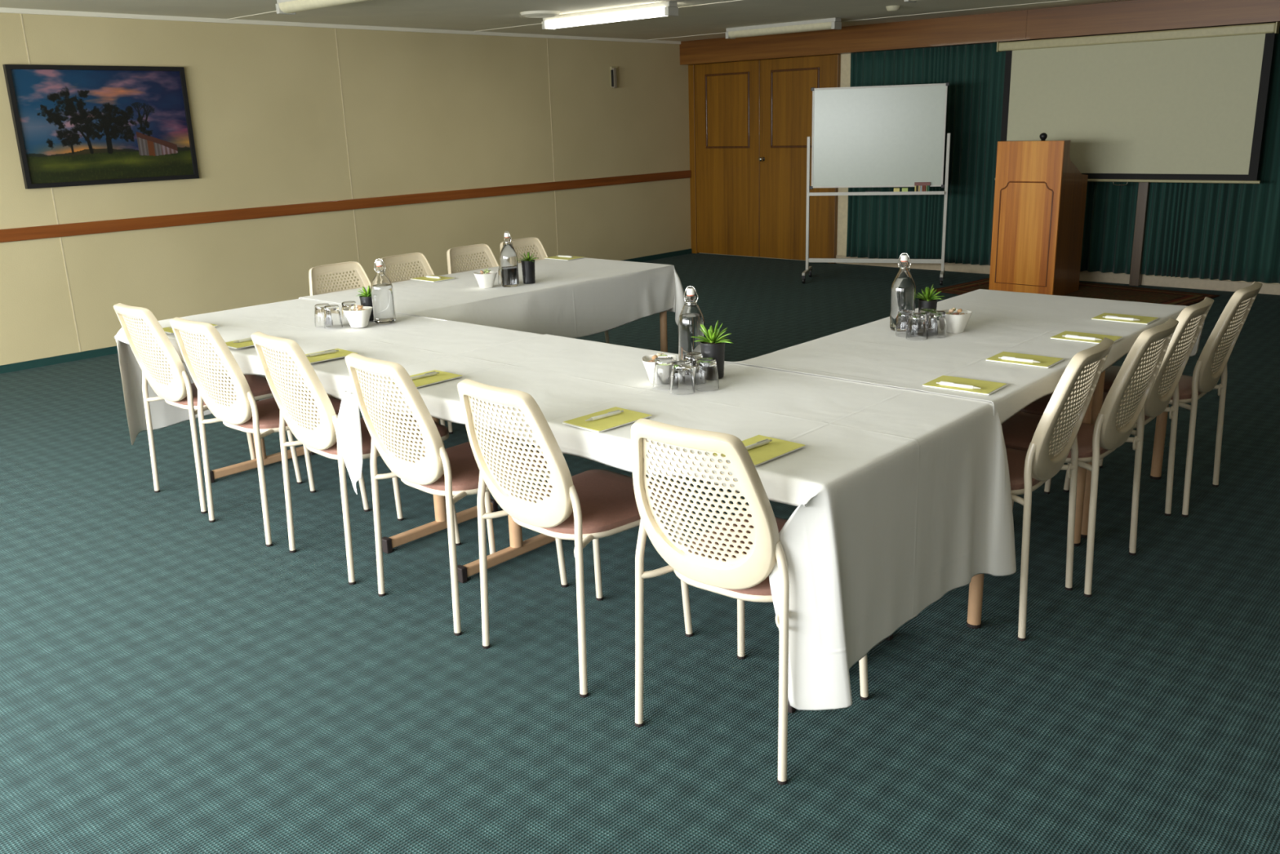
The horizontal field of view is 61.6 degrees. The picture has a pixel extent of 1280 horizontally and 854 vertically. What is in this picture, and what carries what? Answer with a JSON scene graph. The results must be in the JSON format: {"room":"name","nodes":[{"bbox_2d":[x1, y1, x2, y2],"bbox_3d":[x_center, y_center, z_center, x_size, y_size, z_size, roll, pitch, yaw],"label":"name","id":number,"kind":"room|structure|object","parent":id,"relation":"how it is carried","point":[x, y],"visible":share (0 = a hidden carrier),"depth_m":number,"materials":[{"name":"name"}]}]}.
{"room":"conference room","nodes":[
{"label":"conference room","id":0,"kind":"room"},
{"bbox_2d":[0,13,691,365],"bbox_3d":[-3.305,-1.957,8.515,0.150,2.400,11.980,12,21,40],"label":"wall","id":1,"kind":"structure","parent":0,"point":[424,112],"depth_m":9.09,"materials":[{"name":"paint"}]},
{"bbox_2d":[20,13,58,224],"bbox_3d":[-4.134,-2.116,7.391,0.002,1.426,0.008,12,21,40],"label":"trim","id":2,"kind":"structure","parent":1,"relation":"attached to","point":[20,14],"depth_m":7.28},
{"bbox_2d":[59,236,80,351],"bbox_3d":[-4.098,-0.948,7.725,0.002,0.833,0.008,12,21,40],"label":"trim","id":3,"kind":"structure","parent":1,"relation":"attached to","point":[60,237],"depth_m":7.72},
{"bbox_2d":[2,64,199,188],"bbox_3d":[-3.822,-2.165,7.710,0.040,0.812,1.234,12,21,40],"label":"framed picture","id":4,"kind":"object","parent":1,"relation":"attached to","point":[74,125],"visible":1,"depth_m":7.67,"materials":[{"name":"black plastic"}]},
{"bbox_2d":[0,7,680,44],"bbox_3d":[-3.344,-3.059,8.063,0.020,0.030,11.480,12,21,40],"label":"trim","id":5,"kind":"structure","parent":1,"relation":"attached to","point":[16,11],"depth_m":8.66,"materials":[{"name":"paint"}]},
{"bbox_2d":[334,28,353,199],"bbox_3d":[-2.519,-2.666,9.136,0.002,1.426,0.008,12,21,40],"label":"trim","id":6,"kind":"structure","parent":1,"relation":"attached to","point":[335,28],"depth_m":9.13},
{"bbox_2d":[0,169,691,242],"bbox_3d":[-3.252,-1.678,8.511,0.024,0.086,11.620,12,21,40],"label":"trim","id":7,"kind":"structure","parent":1,"relation":"attached to","point":[168,220],"depth_m":8.94,"materials":[{"name":"brown wood"}]},
{"bbox_2d":[0,248,692,373],"bbox_3d":[-3.210,-0.817,8.785,0.012,0.055,11.680,12,21,40],"label":"baseboard","id":8,"kind":"structure","parent":1,"relation":"attached to","point":[15,366],"depth_m":7.82,"materials":[{"name":"wood"}]},
{"bbox_2d":[546,38,555,182],"bbox_3d":[-0.904,-3.215,10.880,0.002,1.426,0.008,12,21,40],"label":"trim","id":9,"kind":"structure","parent":1,"relation":"attached to","point":[547,38],"depth_m":10.87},
{"bbox_2d":[474,0,743,31],"bbox_3d":[2.643,-2.787,6.410,11.200,0.004,0.020,12,21,40],"label":"trim","id":10,"kind":"structure","parent":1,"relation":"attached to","point":[735,0],"depth_m":8.38,"materials":[{"name":"paint"}]},
{"bbox_2d":[610,66,618,88],"bbox_3d":[-0.264,-3.730,11.456,0.054,0.220,0.119,12,21,40],"label":"wall sensor","id":11,"kind":"object","parent":1,"relation":"attached to","point":[614,70],"visible":1,"depth_m":11.42,"materials":[{"name":"black plastic"}]},
{"bbox_2d":[649,0,1071,39],"bbox_3d":[4.265,-3.339,8.162,11.200,0.004,0.020,12,21,40],"label":"trim","id":12,"kind":"structure","parent":1,"relation":"attached to","point":[1063,0],"depth_m":9.59,"materials":[{"name":"paint"}]},
{"bbox_2d":[0,0,1133,41],"bbox_3d":[0.907,-2.248,4.523,11.500,0.100,11.980,12,21,40],"label":"ceiling","id":13,"kind":"structure","parent":0,"point":[447,15],"depth_m":8.62,"materials":[{"name":"paint"}]},
{"bbox_2d":[275,0,369,14],"bbox_3d":[-1.873,-2.675,6.683,1.280,0.098,0.124,12,21,40],"label":"fluorescent light","id":14,"kind":"object","parent":13,"relation":"attached to","point":[282,6],"visible":1,"depth_m":6.87,"materials":[{"name":"white plastic"}]},
{"bbox_2d":[520,10,560,17],"bbox_3d":[-0.787,-3.260,8.486,0.320,0.030,0.320,12,21,40],"label":"ceiling vent","id":15,"kind":"object","parent":13,"relation":"in","point":[531,14],"visible":1,"depth_m":8.39,"materials":[{"name":"paint"}]},
{"bbox_2d":[542,1,678,30],"bbox_3d":[-0.260,-3.232,8.455,1.360,0.098,0.124,12,21,40],"label":"fluorescent light","id":16,"kind":"object","parent":13,"relation":"attached to","point":[666,8],"visible":0.96,"depth_m":8.35,"materials":[{"name":"white plastic"}]},
{"bbox_2d":[725,17,841,39],"bbox_3d":[1.342,-3.777,10.185,1.240,0.098,0.124,12,21,40],"label":"fluorescent light","id":17,"kind":"object","parent":13,"relation":"attached to","point":[829,23],"visible":1,"depth_m":10.11,"materials":[{"name":"white plastic"}]},
{"bbox_2d":[728,22,831,38],"bbox_3d":[1.342,-3.762,10.189,1.170,0.060,0.116,12,21,40],"label":"diffuser","id":18,"kind":"object","parent":17,"relation":"attached to","point":[788,27],"depth_m":10.16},
{"bbox_2d":[0,253,1279,853],"bbox_3d":[0.982,0.155,5.210,11.500,0.100,11.980,12,21,40],"label":"floor","id":19,"kind":"structure","parent":0,"point":[174,680],"depth_m":3.15,"materials":[{"name":"green carpet"}]},
{"bbox_2d":[113,302,302,513],"bbox_3d":[-1.915,-0.138,4.755,0.468,0.887,0.607,12,21,40],"label":"chair","id":20,"kind":"object","parent":19,"relation":"on","point":[178,391],"visible":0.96,"depth_m":4.54,"materials":[{"name":"beige plastic"}]},
{"bbox_2d":[169,316,369,546],"bbox_3d":[-1.508,-0.039,4.365,0.468,0.887,0.607,12,21,39],"label":"chair","id":21,"kind":"object","parent":19,"relation":"on","point":[261,418],"visible":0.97,"depth_m":4.16,"materials":[{"name":"beige plastic"}]},
{"bbox_2d":[209,400,497,553],"bbox_3d":[-1.320,-0.043,4.642,1.782,0.730,0.870,12,21,40],"label":"folding table","id":22,"kind":"object","parent":19,"relation":"on","point":[440,523],"visible":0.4,"depth_m":4.33,"materials":[{"name":"laminate"}]},
{"bbox_2d":[114,297,542,444],"bbox_3d":[-1.363,-0.154,4.624,1.895,0.534,1.121,12,21,40],"label":"tablecloth","id":23,"kind":"object","parent":22,"relation":"on","point":[409,340],"visible":0.62,"depth_m":4.50,"materials":[{"name":"white fabric"}]},
{"bbox_2d":[225,337,253,348],"bbox_3d":[-1.552,-0.340,4.289,0.148,0.004,0.209,12,21,40],"label":"notepad","id":24,"kind":"object","parent":23,"relation":"on","point":[247,344],"visible":0.36,"depth_m":4.23,"materials":[{"name":"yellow paper"}]},
{"bbox_2d":[314,303,329,327],"bbox_3d":[-1.358,-0.480,4.604,0.077,0.092,0.077,3,17,17],"label":"glass tumbler","id":25,"kind":"object","parent":23,"relation":"on","point":[319,308],"visible":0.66,"depth_m":4.57,"materials":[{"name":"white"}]},
{"bbox_2d":[287,348,358,363],"bbox_3d":[-1.174,-0.263,3.978,0.148,0.004,0.209,14,22,43],"label":"notepad","id":26,"kind":"object","parent":23,"relation":"on","point":[341,353],"visible":0.61,"depth_m":3.96,"materials":[{"name":"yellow paper"}]},
{"bbox_2d":[306,349,338,356],"bbox_3d":[-1.183,-0.273,3.984,0.138,0.013,0.011,-15,21,-39],"label":"ballpoint pen","id":27,"kind":"object","parent":26,"relation":"on","point":[331,351],"visible":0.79,"depth_m":3.98,"materials":[{"name":"white plastic"}]},
{"bbox_2d":[324,304,342,328],"bbox_3d":[-1.306,-0.468,4.559,0.077,0.092,0.077,-3,16,-5],"label":"glass tumbler","id":28,"kind":"object","parent":23,"relation":"on","point":[332,317],"visible":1,"depth_m":4.53,"materials":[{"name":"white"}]},
{"bbox_2d":[341,301,356,324],"bbox_3d":[-1.255,-0.494,4.643,0.077,0.092,0.077,9,19,33],"label":"glass tumbler","id":29,"kind":"object","parent":23,"relation":"on","point":[345,304],"visible":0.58,"depth_m":4.62,"materials":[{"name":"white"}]},
{"bbox_2d":[342,306,373,327],"bbox_3d":[-1.196,-0.465,4.563,0.113,0.076,0.113,1,16,11],"label":"bowl","id":30,"kind":"object","parent":23,"relation":"on","point":[360,318],"visible":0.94,"depth_m":4.53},
{"bbox_2d":[355,285,373,320],"bbox_3d":[-1.192,-0.547,4.706,0.099,0.154,0.102,-9,18,-24],"label":"potted succulent","id":31,"kind":"object","parent":23,"relation":"on","point":[366,297],"visible":0.53,"depth_m":4.68,"materials":[{"name":"green plant"}]},
{"bbox_2d":[359,296,373,320],"bbox_3d":[-1.189,-0.523,4.713,0.074,0.105,0.074,12,21,40],"label":"pot","id":32,"kind":"object","parent":31,"relation":"attached to","point":[365,300],"depth_m":4.68,"materials":[{"name":"ceramic"}]},
{"bbox_2d":[370,258,395,324],"bbox_3d":[-1.110,-0.587,4.620,0.095,0.274,0.095,-1,16,4],"label":"bottle","id":33,"kind":"object","parent":23,"relation":"on","point":[381,287],"visible":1,"depth_m":4.59,"materials":[{"name":"clear glass"}]},
{"bbox_2d":[250,331,461,584],"bbox_3d":[-1.060,0.053,3.994,0.607,0.887,0.468,-17,22,-42],"label":"chair","id":34,"kind":"object","parent":19,"relation":"on","point":[323,440],"visible":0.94,"depth_m":3.78,"materials":[{"name":"beige plastic"}]},
{"bbox_2d":[308,261,445,426],"bbox_3d":[-1.383,-0.383,5.552,0.607,0.887,0.468,12,21,40],"label":"chair","id":35,"kind":"object","parent":19,"relation":"on","point":[360,274],"visible":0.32,"depth_m":5.62,"materials":[{"name":"beige plastic"}]},
{"bbox_2d":[378,252,453,434],"bbox_3d":[-1.098,-0.482,5.867,0.607,0.887,0.468,11,20,38],"label":"chair","id":36,"kind":"object","parent":19,"relation":"on","point":[407,258],"visible":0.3,"depth_m":5.94,"materials":[{"name":"beige plastic"}]},
{"bbox_2d":[344,352,568,635],"bbox_3d":[-0.617,0.155,3.587,0.468,0.887,0.607,14,22,43],"label":"chair","id":37,"kind":"object","parent":19,"relation":"on","point":[449,473],"visible":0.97,"depth_m":3.39,"materials":[{"name":"beige plastic"}]},
{"bbox_2d":[446,244,498,274],"bbox_3d":[-0.791,-0.586,6.199,0.607,0.887,0.468,12,21,40],"label":"chair","id":38,"kind":"object","parent":19,"relation":"on","point":[488,255],"visible":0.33,"depth_m":6.27,"materials":[{"name":"beige plastic"}]},
{"bbox_2d":[499,237,609,343],"bbox_3d":[-0.525,-0.674,6.479,0.607,0.887,0.468,13,21,41],"label":"chair","id":39,"kind":"object","parent":19,"relation":"on","point":[520,242],"visible":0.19,"depth_m":6.59,"materials":[{"name":"beige plastic"}]},
{"bbox_2d":[457,378,693,697],"bbox_3d":[-0.198,0.254,3.196,0.468,0.887,0.607,13,22,42],"label":"chair","id":40,"kind":"object","parent":19,"relation":"on","point":[583,508],"visible":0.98,"depth_m":3.02,"materials":[{"name":"beige plastic"}]},
{"bbox_2d":[659,311,667,352],"bbox_3d":[-0.433,-0.534,6.265,0.862,0.730,0.889,12,21,40],"label":"square table","id":41,"kind":"object","parent":19,"relation":"on","point":[663,315],"visible":0.13,"depth_m":6.29,"materials":[{"name":"laminate"}]},
{"bbox_2d":[457,435,893,712],"bbox_3d":[0.049,0.250,3.468,1.792,0.730,0.870,12,21,40],"label":"folding table","id":42,"kind":"object","parent":19,"relation":"on","point":[517,547],"visible":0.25,"depth_m":3.96,"materials":[{"name":"laminate"}]},
{"bbox_2d":[336,333,1016,711],"bbox_3d":[0.045,0.146,3.471,2.030,0.570,1.112,12,21,40],"label":"tablecloth","id":43,"kind":"object","parent":42,"relation":"on","point":[902,496],"visible":0.81,"depth_m":2.93,"materials":[{"name":"white fabric"}]},
{"bbox_2d":[385,369,462,387],"bbox_3d":[-0.718,-0.159,3.564,0.148,0.004,0.209,12,21,40],"label":"notepad","id":44,"kind":"object","parent":43,"relation":"on","point":[442,376],"visible":0.64,"depth_m":3.56,"materials":[{"name":"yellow paper"}]},
{"bbox_2d":[410,371,439,379],"bbox_3d":[-0.726,-0.169,3.569,0.138,0.013,0.011,-17,22,-42],"label":"ballpoint pen","id":45,"kind":"object","parent":44,"relation":"on","point":[433,373],"visible":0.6,"depth_m":3.58,"materials":[{"name":"white plastic"}]},
{"bbox_2d":[562,406,652,432],"bbox_3d":[-0.091,-0.022,3.016,0.148,0.004,0.209,14,22,43],"label":"notepad","id":46,"kind":"object","parent":43,"relation":"on","point":[628,416],"visible":1,"depth_m":3.00,"materials":[{"name":"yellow paper"}]},
{"bbox_2d":[585,409,623,421],"bbox_3d":[-0.100,-0.032,3.022,0.138,0.013,0.011,-15,21,-39],"label":"ballpoint pen","id":47,"kind":"object","parent":46,"relation":"on","point":[617,411],"visible":1,"depth_m":3.02,"materials":[{"name":"white plastic"}]},
{"bbox_2d":[641,354,677,383],"bbox_3d":[0.064,-0.183,3.436,0.113,0.076,0.113,-1,16,2],"label":"bowl","id":48,"kind":"object","parent":43,"relation":"on","point":[649,366],"visible":0.34,"depth_m":3.41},
{"bbox_2d":[653,355,674,389],"bbox_3d":[0.078,-0.171,3.367,0.077,0.092,0.077,1,16,11],"label":"glass tumbler","id":49,"kind":"object","parent":43,"relation":"on","point":[662,373],"visible":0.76,"depth_m":3.34,"materials":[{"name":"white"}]},
{"bbox_2d":[670,360,694,395],"bbox_3d":[0.130,-0.153,3.297,0.077,0.092,0.077,4,17,20],"label":"glass tumbler","id":50,"kind":"object","parent":43,"relation":"on","point":[682,383],"visible":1,"depth_m":3.27,"materials":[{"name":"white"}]},
{"bbox_2d":[677,285,704,360],"bbox_3d":[0.175,-0.350,3.669,0.091,0.264,0.091,5,17,22],"label":"bottle","id":51,"kind":"object","parent":43,"relation":"on","point":[691,317],"visible":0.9,"depth_m":3.64,"materials":[{"name":"clear glass"}]},
{"bbox_2d":[682,351,702,378],"bbox_3d":[0.168,-0.189,3.421,0.077,0.092,0.077,2,16,12],"label":"glass tumbler","id":52,"kind":"object","parent":43,"relation":"on","point":[691,357],"visible":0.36,"depth_m":3.39,"materials":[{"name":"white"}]},
{"bbox_2d":[693,357,719,391],"bbox_3d":[0.206,-0.165,3.331,0.077,0.092,0.077,11,20,37],"label":"glass tumbler","id":53,"kind":"object","parent":43,"relation":"on","point":[706,375],"visible":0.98,"depth_m":3.31,"materials":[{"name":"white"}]},
{"bbox_2d":[691,320,733,378],"bbox_3d":[0.229,-0.255,3.466,0.136,0.189,0.128,-2,16,0],"label":"potted succulent","id":54,"kind":"object","parent":43,"relation":"on","point":[711,346],"visible":0.85,"depth_m":3.44,"materials":[{"name":"green plant"}]},
{"bbox_2d":[699,341,725,378],"bbox_3d":[0.236,-0.219,3.474,0.082,0.116,0.082,12,21,40],"label":"pot","id":55,"kind":"object","parent":54,"relation":"attached to","point":[714,349],"depth_m":3.44,"materials":[{"name":"ceramic"}]},
{"bbox_2d":[707,435,804,466],"bbox_3d":[0.293,0.058,2.696,0.148,0.004,0.209,13,22,42],"label":"notepad","id":56,"kind":"object","parent":43,"relation":"on","point":[775,448],"visible":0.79,"depth_m":2.69,"materials":[{"name":"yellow paper"}]},
{"bbox_2d":[745,438,772,450],"bbox_3d":[0.285,0.048,2.702,0.138,0.013,0.011,-16,21,-40],"label":"ballpoint pen","id":57,"kind":"object","parent":56,"relation":"on","point":[766,441],"visible":0.62,"depth_m":2.71,"materials":[{"name":"white plastic"}]},
{"bbox_2d":[631,418,869,785],"bbox_3d":[0.278,0.361,2.770,0.468,0.887,0.607,11,20,37],"label":"chair","id":58,"kind":"object","parent":19,"relation":"on","point":[736,557],"visible":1,"depth_m":2.54,"materials":[{"name":"beige plastic"}]},
{"bbox_2d":[801,82,950,285],"bbox_3d":[2.223,-2.274,10.108,1.309,1.802,0.492,3,17,17],"label":"whiteboard","id":59,"kind":"object","parent":19,"relation":"on","point":[894,135],"visible":1,"depth_m":9.99,"materials":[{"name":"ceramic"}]},
{"bbox_2d":[808,191,944,195],"bbox_3d":[2.220,-2.201,10.111,1.249,0.030,0.072,3,17,17],"label":"tray","id":60,"kind":"object","parent":59,"relation":"on","point":[920,193],"depth_m":10.07,"materials":[{"name":"grey metal"}]},
{"bbox_2d":[914,182,930,191],"bbox_3d":[2.620,-2.218,9.966,0.140,0.105,0.024,3,17,17],"label":"box","id":61,"kind":"object","parent":59,"relation":"on","point":[917,184],"visible":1,"depth_m":9.96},
{"bbox_2d":[892,386,1093,628],"bbox_3d":[1.014,0.114,3.840,0.879,0.730,0.906,12,21,40],"label":"square table","id":62,"kind":"object","parent":19,"relation":"on","point":[975,598],"visible":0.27,"depth_m":3.59,"materials":[{"name":"laminate"}]},
{"bbox_2d":[724,288,1204,423],"bbox_3d":[1.302,-0.260,4.130,1.098,0.236,2.021,12,21,40],"label":"tablecloth","id":63,"kind":"object","parent":62,"relation":"on","point":[999,322],"visible":0.77,"depth_m":3.83,"materials":[{"name":"white fabric"}]},
{"bbox_2d":[889,253,915,330],"bbox_3d":[1.009,-0.519,4.114,0.093,0.294,0.093,8,19,32],"label":"bottle","id":64,"kind":"object","parent":63,"relation":"on","point":[903,291],"visible":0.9,"depth_m":4.08,"materials":[{"name":"clear glass"}]},
{"bbox_2d":[894,309,915,337],"bbox_3d":[0.999,-0.390,4.032,0.077,0.092,0.077,11,20,38],"label":"glass tumbler","id":65,"kind":"object","parent":63,"relation":"on","point":[902,320],"visible":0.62,"depth_m":4.01,"materials":[{"name":"clear"}]},
{"bbox_2d":[906,312,927,340],"bbox_3d":[1.025,-0.373,3.969,0.077,0.092,0.077,3,17,16],"label":"glass tumbler","id":66,"kind":"object","parent":63,"relation":"on","point":[917,326],"visible":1,"depth_m":3.94,"materials":[{"name":"clear"}]},
{"bbox_2d":[915,284,943,312],"bbox_3d":[1.124,-0.475,4.177,0.126,0.168,0.123,12,21,40],"label":"potted succulent","id":67,"kind":"object","parent":63,"relation":"on","point":[926,300],"visible":0.69,"depth_m":4.15,"materials":[{"name":"green plant"}]},
{"bbox_2d":[918,298,937,312],"bbox_3d":[1.120,-0.445,4.187,0.074,0.105,0.074,12,21,40],"label":"pot","id":68,"kind":"object","parent":67,"relation":"attached to","point":[922,303],"depth_m":4.15,"materials":[{"name":"ceramic"}]},
{"bbox_2d":[927,310,946,337],"bbox_3d":[1.105,-0.383,3.997,0.077,0.092,0.077,10,20,36],"label":"glass tumbler","id":69,"kind":"object","parent":63,"relation":"on","point":[936,322],"visible":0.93,"depth_m":3.97,"materials":[{"name":"clear"}]},
{"bbox_2d":[940,309,972,333],"bbox_3d":[1.190,-0.398,4.067,0.115,0.076,0.115,-14,20,-37],"label":"bowl","id":70,"kind":"object","parent":63,"relation":"on","point":[955,324],"visible":0.8,"depth_m":4.03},
{"bbox_2d":[922,375,1008,395],"bbox_3d":[0.990,-0.128,3.270,0.209,0.004,0.148,11,20,38],"label":"notepad","id":71,"kind":"object","parent":63,"relation":"on","point":[988,388],"visible":0.93,"depth_m":3.26,"materials":[{"name":"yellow paper"}]},
{"bbox_2d":[936,381,981,389],"bbox_3d":[0.959,-0.125,3.233,0.138,0.013,0.011,10,20,36],"label":"ballpoint pen","id":72,"kind":"object","parent":71,"relation":"on","point":[941,383],"visible":1,"depth_m":3.23,"materials":[{"name":"white plastic"}]},
{"bbox_2d":[986,351,1064,368],"bbox_3d":[1.282,-0.224,3.575,0.209,0.004,0.148,12,21,39],"label":"notepad","id":73,"kind":"object","parent":63,"relation":"on","point":[1046,362],"visible":0.86,"depth_m":3.56,"materials":[{"name":"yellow paper"}]},
{"bbox_2d":[998,355,1040,363],"bbox_3d":[1.250,-0.222,3.538,0.138,0.013,0.011,11,20,37],"label":"ballpoint pen","id":74,"kind":"object","parent":73,"relation":"on","point":[1003,357],"visible":1,"depth_m":3.54,"materials":[{"name":"white plastic"}]},
{"bbox_2d":[1050,330,1124,343],"bbox_3d":[1.616,-0.323,3.882,0.209,0.004,0.148,12,21,40],"label":"notepad","id":75,"kind":"object","parent":63,"relation":"on","point":[1059,336],"visible":0.71,"depth_m":3.88,"materials":[{"name":"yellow paper"}]},
{"bbox_2d":[1062,333,1102,340],"bbox_3d":[1.584,-0.320,3.846,0.138,0.013,0.011,11,20,38],"label":"ballpoint pen","id":76,"kind":"object","parent":75,"relation":"on","point":[1073,336],"visible":1,"depth_m":3.84,"materials":[{"name":"white plastic"}]},
{"bbox_2d":[1091,312,1159,324],"bbox_3d":[1.903,-0.425,4.210,0.209,0.004,0.148,12,21,40],"label":"notepad","id":77,"kind":"object","parent":63,"relation":"on","point":[1143,319],"visible":0.86,"depth_m":4.19,"materials":[{"name":"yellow paper"}]},
{"bbox_2d":[1102,315,1139,320],"bbox_3d":[1.871,-0.423,4.173,0.138,0.013,0.011,11,20,38],"label":"ballpoint pen","id":78,"kind":"object","parent":77,"relation":"on","point":[1106,316],"visible":1,"depth_m":4.17,"materials":[{"name":"white plastic"}]},
{"bbox_2d":[1005,337,1114,640],"bbox_3d":[1.140,0.142,3.440,0.607,0.887,0.468,11,20,37],"label":"chair","id":79,"kind":"object","parent":19,"relation":"on","point":[1028,470],"visible":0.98,"depth_m":3.21,"materials":[{"name":"beige plastic"}]},
{"bbox_2d":[929,277,1219,306],"bbox_3d":[3.721,-1.162,9.316,1.240,0.010,2.000,-15,20,-38],"label":"patterned rug","id":80,"kind":"object","parent":19,"relation":"on","point":[1086,290],"visible":0.4,"depth_m":9.19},
{"bbox_2d":[988,140,1088,295],"bbox_3d":[3.426,-1.801,9.226,0.565,1.285,0.567,13,21,41],"label":"lectern","id":81,"kind":"object","parent":80,"relation":"on","point":[1040,195],"visible":0.91,"depth_m":9.03,"materials":[{"name":"brown wood"}]},
{"bbox_2d":[1001,317,1178,597],"bbox_3d":[1.473,0.052,3.719,0.607,0.887,0.468,12,21,40],"label":"chair","id":82,"kind":"object","parent":19,"relation":"on","point":[1095,442],"visible":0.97,"depth_m":3.51,"materials":[{"name":"beige plastic"}]},
{"bbox_2d":[1011,297,1213,548],"bbox_3d":[1.778,-0.058,4.073,0.607,0.887,0.468,12,21,39],"label":"chair","id":83,"kind":"object","parent":19,"relation":"on","point":[1191,319],"visible":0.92,"depth_m":3.87,"materials":[{"name":"beige plastic"}]},
{"bbox_2d":[1080,354,1173,537],"bbox_3d":[1.641,-0.100,4.518,0.879,0.730,0.906,12,21,40],"label":"square table","id":84,"kind":"object","parent":19,"relation":"on","point":[1162,420],"visible":0.21,"depth_m":4.03,"materials":[{"name":"laminate"}]},
{"bbox_2d":[1062,281,1262,517],"bbox_3d":[2.127,-0.157,4.378,0.607,0.887,0.468,12,21,40],"label":"chair","id":85,"kind":"object","parent":19,"relation":"on","point":[1211,364],"visible":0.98,"depth_m":4.16,"materials":[{"name":"beige plastic"}]},
{"bbox_3d":[-1.049,-0.325,5.600,0.862,0.730,0.888,12,21,40],"label":"square table","id":86,"kind":"object","parent":19,"relation":"on","visible":0},
{"bbox_2d":[298,257,686,337],"bbox_3d":[-0.659,-0.587,5.848,1.279,0.427,1.982,12,21,40],"label":"tablecloth","id":87,"kind":"object","parent":86,"relation":"on","point":[582,297],"visible":0.72,"depth_m":5.66,"materials":[{"name":"white fabric"}]},
{"bbox_2d":[409,275,455,282],"bbox_3d":[-1.143,-0.817,5.913,0.209,0.004,0.148,12,21,40],"label":"notepad","id":88,"kind":"object","parent":87,"relation":"on","point":[420,278],"visible":0.96,"depth_m":5.89,"materials":[{"name":"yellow paper"}]},
{"bbox_2d":[473,271,497,288],"bbox_3d":[-0.797,-0.759,5.548,0.113,0.076,0.113,-10,18,-27],"label":"bowl","id":89,"kind":"object","parent":87,"relation":"on","point":[484,281],"visible":0.97,"depth_m":5.51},
{"bbox_2d":[499,231,519,287],"bbox_3d":[-0.678,-0.868,5.540,0.093,0.282,0.093,10,20,36],"label":"bottle","id":90,"kind":"object","parent":87,"relation":"on","point":[508,265],"visible":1,"depth_m":5.51,"materials":[{"name":"clear glass"}]},
{"bbox_2d":[520,252,537,284],"bbox_3d":[-0.585,-0.839,5.641,0.110,0.165,0.118,12,21,40],"label":"potted succulent","id":91,"kind":"object","parent":87,"relation":"on","point":[527,264],"visible":1,"depth_m":5.62,"materials":[{"name":"green plant"}]},
{"bbox_2d":[520,259,535,284],"bbox_3d":[-0.586,-0.816,5.642,0.074,0.120,0.074,12,21,40],"label":"pot","id":92,"kind":"object","parent":91,"relation":"on","point":[528,277],"depth_m":5.62,"materials":[{"name":"ceramic"}]},
{"bbox_2d":[544,256,584,260],"bbox_3d":[-0.468,-1.047,6.642,0.209,0.004,0.148,12,21,40],"label":"notepad","id":93,"kind":"object","parent":87,"relation":"on","point":[551,257],"visible":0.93,"depth_m":6.61,"materials":[{"name":"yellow paper"}]},
{"bbox_2d":[705,53,1279,284],"bbox_3d":[4.860,-2.378,9.095,11.200,2.400,0.150,12,21,40],"label":"wall","id":94,"kind":"structure","parent":0,"point":[845,78],"depth_m":11.47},
{"bbox_2d":[688,64,697,253],"bbox_3d":[0.633,-3.126,12.630,0.083,2.149,0.055,12,21,40],"label":"trim","id":95,"kind":"structure","parent":94,"relation":"attached to","point":[691,68],"depth_m":12.59,"materials":[{"name":"brown wood"}]},
{"bbox_2d":[694,60,759,257],"bbox_3d":[1.005,-3.050,12.308,0.909,2.138,0.058,12,21,40],"label":"door","id":96,"kind":"structure","parent":94,"relation":"in","point":[727,95],"depth_m":12.28,"materials":[{"name":"brown wood"}]},
{"bbox_2d":[758,54,831,260],"bbox_3d":[1.671,-2.897,11.701,0.905,2.138,0.112,12,21,40],"label":"door","id":97,"kind":"structure","parent":94,"relation":"in","point":[786,84],"depth_m":11.73,"materials":[{"name":"brown wood"}]},
{"bbox_2d":[827,54,840,263],"bbox_3d":[2.061,-2.820,11.404,0.083,2.149,0.055,12,21,40],"label":"trim","id":98,"kind":"structure","parent":94,"relation":"attached to","point":[835,59],"depth_m":11.51,"materials":[{"name":"brown wood"}]},
{"bbox_2d":[679,0,1279,65],"bbox_3d":[4.712,-3.371,8.675,11.200,0.250,0.200,12,21,40],"label":"timber pelmet","id":99,"kind":"structure","parent":94,"relation":"attached to","point":[1135,15],"depth_m":9.80,"materials":[{"name":"brown wood"}]},
{"bbox_2d":[846,42,1005,265],"bbox_3d":[2.812,-2.686,10.698,1.633,2.060,0.075,12,21,40],"label":"curtain","id":100,"kind":"object","parent":99,"relation":"hanging from","point":[888,226],"depth_m":10.53,"materials":[{"name":"fabric"}]},
{"bbox_2d":[1080,181,1138,274],"bbox_3d":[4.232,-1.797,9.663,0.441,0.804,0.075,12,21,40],"label":"curtain","id":101,"kind":"object","parent":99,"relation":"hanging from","point":[1110,210],"depth_m":9.67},
{"bbox_2d":[996,22,1279,186],"bbox_3d":[4.117,-2.706,9.184,2.252,1.254,0.090,12,21,40],"label":"projection screen","id":102,"kind":"object","parent":99,"relation":"hanging from","point":[1188,105],"visible":0.96,"depth_m":9.03,"materials":[{"name":"fabric"}]},
{"bbox_2d":[1141,22,1279,283],"bbox_3d":[6.105,-1.988,7.872,4.448,2.049,0.085,12,21,40],"label":"curtain","id":103,"kind":"object","parent":99,"relation":"hanging from","point":[1212,231],"visible":0.49,"depth_m":9.06,"materials":[{"name":"fabric"}]},
{"bbox_2d":[835,254,1279,294],"bbox_3d":[5.585,-1.087,8.714,9.210,0.085,0.016,12,21,40],"label":"baseboard","id":104,"kind":"structure","parent":94,"relation":"attached to","point":[1193,283],"depth_m":9.70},
{"bbox_2d":[1128,30,1164,286],"bbox_3d":[4.414,-2.305,9.345,0.082,2.149,0.083,12,21,40],"label":"wall post","id":105,"kind":"object","parent":94,"relation":"attached to","point":[1135,276],"visible":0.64,"depth_m":9.48,"materials":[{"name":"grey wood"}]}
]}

